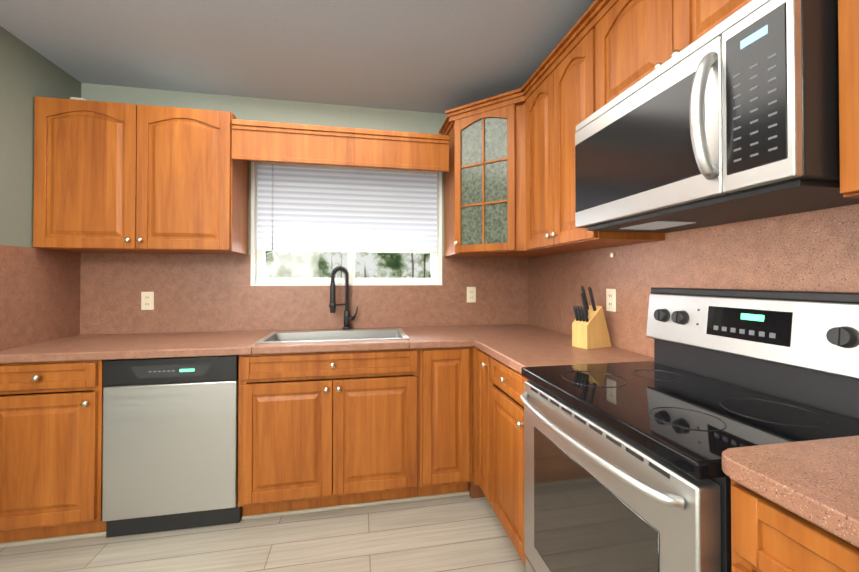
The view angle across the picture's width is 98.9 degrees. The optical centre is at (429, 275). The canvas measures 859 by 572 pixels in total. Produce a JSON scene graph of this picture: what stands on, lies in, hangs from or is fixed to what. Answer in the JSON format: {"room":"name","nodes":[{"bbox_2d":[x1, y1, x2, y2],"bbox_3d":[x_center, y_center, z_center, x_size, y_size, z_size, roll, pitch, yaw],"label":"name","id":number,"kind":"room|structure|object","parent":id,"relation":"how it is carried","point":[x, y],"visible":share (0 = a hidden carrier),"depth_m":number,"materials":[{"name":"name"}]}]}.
{"room":"kitchen","nodes":[
{"label":"kitchen","id":0,"kind":"room"},
{"bbox_2d":[0,26,80,247],"bbox_3d":[-1.780,0.021,-0.092,0.150,2.465,4.750,0,-1,-11],"label":"wall","id":1,"kind":"structure","parent":0,"point":[28,74],"depth_m":1.86,"materials":[{"name":"paint"}]},
{"bbox_2d":[0,245,83,350],"bbox_3d":[-2.080,0.106,1.932,0.012,0.502,0.620,0,-1,-11],"label":"backsplash","id":2,"kind":"structure","parent":1,"relation":"attached to","point":[47,295],"depth_m":1.95,"materials":[{"name":"stone"}]},
{"bbox_2d":[0,495,525,571],"bbox_3d":[-0.268,1.306,0.259,3.257,0.100,4.900,0,-1,-11],"label":"floor","id":3,"kind":"structure","parent":0,"point":[464,533],"depth_m":1.72,"materials":[{"name":"tile"}]},
{"bbox_2d":[0,360,105,542],"bbox_3d":[-1.847,0.836,1.971,0.484,0.872,0.651,0,-1,-11],"label":"base cabinet","id":4,"kind":"object","parent":3,"relation":"on","point":[51,433],"visible":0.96,"depth_m":1.70,"materials":[{"name":"brown wood"}]},
{"bbox_2d":[102,355,241,537],"bbox_3d":[-1.317,0.839,2.091,0.597,0.868,0.610,0,-1,-11],"label":"dishwasher","id":5,"kind":"object","parent":3,"relation":"on","point":[170,447],"visible":0.83,"depth_m":1.80,"materials":[{"name":"silver metal"}]},
{"bbox_2d":[238,348,419,515],"bbox_3d":[-0.562,0.838,2.214,0.927,0.872,0.651,0,-1,-11],"label":"base cabinet","id":6,"kind":"object","parent":3,"relation":"on","point":[320,429],"visible":0.96,"depth_m":1.93,"materials":[{"name":"brown wood"}]},
{"bbox_2d":[0,491,490,547],"bbox_3d":[-0.787,1.259,1.572,2.420,0.018,0.756,0,-1,-11],"label":"trim","id":7,"kind":"structure","parent":6,"relation":"attached to","point":[80,536],"depth_m":1.96,"materials":[{"name":"beige wood"}]},
{"bbox_2d":[0,326,551,363],"bbox_3d":[-0.636,0.380,2.215,2.955,0.040,0.634,0,-1,-11],"label":"countertop","id":8,"kind":"structure","parent":6,"relation":"on","point":[217,343],"depth_m":1.94,"materials":[{"name":"stone"}]},
{"bbox_2d":[254,328,409,343],"bbox_3d":[-0.557,0.453,2.217,0.824,0.195,0.434,0,-1,-11],"label":"sink","id":9,"kind":"object","parent":8,"relation":"in","point":[330,335],"visible":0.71,"depth_m":2.35,"materials":[{"name":"silver metal"}]},
{"bbox_2d":[329,266,357,328],"bbox_3d":[-0.569,0.146,2.447,0.187,0.422,0.120,0,-1,-11],"label":"faucet","id":10,"kind":"object","parent":8,"relation":"on","point":[347,316],"visible":1,"depth_m":2.45,"materials":[{"name":"black metal"}]},
{"bbox_2d":[418,347,471,495],"bbox_3d":[0.040,0.839,2.343,0.297,0.872,0.621,0,-1,-11],"label":"base cabinet","id":11,"kind":"object","parent":3,"relation":"on","point":[445,452],"visible":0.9,"depth_m":2.04,"materials":[{"name":"brown wood"}]},
{"bbox_2d":[468,347,485,498],"bbox_3d":[0.502,0.840,2.422,0.634,0.872,0.636,0,-1,-11],"label":"base cabinet","id":12,"kind":"object","parent":3,"relation":"on","point":[475,490],"visible":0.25,"depth_m":2.06,"materials":[{"name":"brown wood"}]},
{"bbox_2d":[448,324,556,331],"bbox_3d":[0.501,0.382,2.420,0.645,0.040,0.360,0,-1,-11],"label":"countertop","id":13,"kind":"structure","parent":12,"relation":"on","point":[506,327],"depth_m":2.53,"materials":[{"name":"stone"}]},
{"bbox_2d":[477,350,528,565],"bbox_3d":[0.614,0.834,1.789,0.651,0.872,0.646,0,-1,-11],"label":"base cabinet","id":14,"kind":"object","parent":3,"relation":"on","point":[500,388],"visible":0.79,"depth_m":1.68,"materials":[{"name":"brown wood"}]},
{"bbox_2d":[472,332,653,373],"bbox_3d":[0.620,0.376,1.787,0.645,0.040,0.630,0,-1,-11],"label":"countertop","id":15,"kind":"structure","parent":14,"relation":"on","point":[517,347],"depth_m":1.70,"materials":[{"name":"stone"}]},
{"bbox_2d":[572,286,611,348],"bbox_3d":[0.814,0.203,1.851,0.178,0.306,0.094,0,-1,-25],"label":"knife block","id":16,"kind":"object","parent":15,"relation":"on","point":[589,328],"visible":1,"depth_m":1.81,"materials":[{"name":"yellow wood"}]},
{"bbox_2d":[520,287,858,571],"bbox_3d":[0.705,0.654,1.091,0.702,1.220,0.752,0,-1,-11],"label":"range","id":17,"kind":"object","parent":3,"relation":"on","point":[623,471],"visible":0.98,"depth_m":0.98,"materials":[{"name":"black metal"}]},
{"bbox_2d":[731,480,858,571],"bbox_3d":[0.890,0.806,0.330,0.651,0.902,0.781,0,-1,-11],"label":"base cabinet","id":18,"kind":"object","parent":3,"relation":"on","point":[767,535],"visible":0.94,"depth_m":0.58,"materials":[{"name":"brown wood"}]},
{"bbox_2d":[722,436,858,547],"bbox_3d":[0.892,0.330,0.335,0.626,0.034,0.792,0,-1,-11],"label":"countertop","id":19,"kind":"structure","parent":18,"relation":"on","point":[815,482],"depth_m":0.59,"materials":[{"name":"stone"}]},
{"bbox_2d":[81,83,446,256],"bbox_3d":[-0.709,0.045,2.604,3.257,2.465,0.150,0,-1,-11],"label":"wall","id":20,"kind":"structure","parent":0,"point":[273,110],"depth_m":2.48,"materials":[{"name":"paint"}]},
{"bbox_2d":[33,97,248,253],"bbox_3d":[-1.639,-0.544,2.167,0.962,0.802,0.368,0,-1,-11],"label":"upper cabinet","id":21,"kind":"object","parent":20,"relation":"attached to","point":[111,177],"visible":1,"depth_m":2.02,"materials":[{"name":"brown wood"}]},
{"bbox_2d":[70,97,85,99],"bbox_3d":[-2.015,-0.982,2.138,0.070,0.068,0.100,0,-1,-11],"label":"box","id":22,"kind":"object","parent":21,"relation":"on","point":[76,98],"visible":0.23,"depth_m":2.09,"materials":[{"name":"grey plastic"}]},
{"bbox_2d":[80,253,527,334],"bbox_3d":[-0.694,0.086,2.524,2.956,0.553,0.011,0,-1,-11],"label":"backsplash","id":23,"kind":"structure","parent":20,"relation":"attached to","point":[193,292],"depth_m":2.43,"materials":[{"name":"stone"}]},
{"bbox_2d":[141,292,153,309],"bbox_3d":[-1.772,0.157,2.308,0.070,0.114,0.009,0,-1,-11],"label":"electrical outlet","id":24,"kind":"object","parent":23,"relation":"attached to","point":[147,300],"visible":1,"depth_m":2.31,"materials":[{"name":"beige plastic"}]},
{"bbox_2d":[467,287,475,301],"bbox_3d":[0.308,0.138,2.702,0.070,0.114,0.009,0,-1,-11],"label":"electrical outlet","id":25,"kind":"object","parent":23,"relation":"attached to","point":[471,294],"visible":1,"depth_m":2.70,"materials":[{"name":"beige plastic"}]},
{"bbox_2d":[231,119,448,171],"bbox_3d":[-0.535,-0.783,2.390,1.284,0.227,0.346,0,-1,-11],"label":"window valance","id":26,"kind":"object","parent":20,"relation":"attached to","point":[265,141],"visible":0.96,"depth_m":2.22,"materials":[{"name":"brown wood"}]},
{"bbox_2d":[251,161,441,285],"bbox_3d":[-0.555,-0.368,2.607,1.295,0.872,0.119,0,-1,-11],"label":"window","id":27,"kind":"structure","parent":20,"relation":"in","point":[258,278],"depth_m":2.58,"materials":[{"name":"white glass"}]},
{"bbox_2d":[257,162,436,252],"bbox_3d":[-0.550,-0.464,2.579,1.231,0.618,0.048,0,-1,-11],"label":"window blind","id":28,"kind":"object","parent":27,"relation":"attached to","point":[321,208],"visible":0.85,"depth_m":2.58,"materials":[{"name":"white plastic"}]},
{"bbox_2d":[444,102,576,257],"bbox_3d":[0.483,-0.578,2.420,0.679,0.873,0.660,0,-1,-11],"label":"upper cabinet","id":29,"kind":"object","parent":20,"relation":"attached to","point":[485,196],"visible":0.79,"depth_m":2.24,"materials":[{"name":"brown wood"}]},
{"bbox_2d":[439,0,618,134],"bbox_3d":[0.514,-1.035,1.322,0.433,0.062,2.837,0,-1,-11],"label":"crown molding","id":30,"kind":"structure","parent":29,"relation":"attached to","point":[594,14],"depth_m":1.87,"materials":[{"name":"brown wood"}]},
{"bbox_2d":[0,0,594,113],"bbox_3d":[-0.268,-1.259,0.282,3.257,0.100,4.900,0,-1,-11],"label":"ceiling","id":31,"kind":"structure","parent":0,"point":[436,56],"depth_m":1.90,"materials":[{"name":"paint"}]},
{"bbox_3d":[1.273,0.026,0.485,0.150,2.465,4.750,0,-1,-11],"label":"wall","id":32,"kind":"structure","parent":0,"visible":0},
{"bbox_2d":[526,29,664,250],"bbox_3d":[0.755,-0.583,1.817,0.368,0.873,0.626,0,-1,-11],"label":"upper cabinet","id":33,"kind":"object","parent":32,"relation":"attached to","point":[560,103],"visible":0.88,"depth_m":1.74,"materials":[{"name":"brown wood"}]},
{"bbox_2d":[595,0,751,110],"bbox_3d":[0.884,-0.815,1.138,0.368,0.422,0.753,0,-1,-11],"label":"upper cabinet","id":34,"kind":"object","parent":32,"relation":"attached to","point":[636,41],"visible":0.46,"depth_m":1.23,"materials":[{"name":"brown wood"}]},
{"bbox_2d":[575,0,858,232],"bbox_3d":[0.819,-0.389,1.122,0.478,0.422,0.750,0,-1,-11],"label":"microwave","id":35,"kind":"object","parent":34,"relation":"attached to","point":[733,118],"visible":1,"depth_m":0.87,"materials":[{"name":"silver metal"}]},
{"bbox_2d":[528,204,858,356],"bbox_3d":[1.017,0.076,1.398,0.012,0.553,2.820,0,-1,-11],"label":"backsplash","id":36,"kind":"structure","parent":32,"relation":"attached to","point":[816,250],"depth_m":1.39,"materials":[{"name":"stone"}]},
{"bbox_2d":[606,289,615,311],"bbox_3d":[0.918,0.123,1.863,0.009,0.114,0.070,0,-1,-11],"label":"electrical outlet","id":37,"kind":"object","parent":36,"relation":"attached to","point":[610,299],"visible":1,"depth_m":1.85,"materials":[{"name":"beige plastic"}]},
{"bbox_2d":[838,0,858,197],"bbox_3d":[1.027,-0.596,0.377,0.368,0.873,0.780,0,-1,-11],"label":"upper cabinet","id":38,"kind":"object","parent":32,"relation":"attached to","point":[848,38],"visible":1,"depth_m":0.71,"materials":[{"name":"brown wood"}]},
{"label":"outside","id":39,"kind":"structure","parent":0,"visible":0},
{"bbox_2d":[265,248,430,277],"bbox_3d":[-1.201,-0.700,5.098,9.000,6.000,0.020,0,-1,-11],"label":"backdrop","id":40,"kind":"structure","parent":39,"point":[337,257],"depth_m":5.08,"materials":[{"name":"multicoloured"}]}
]}

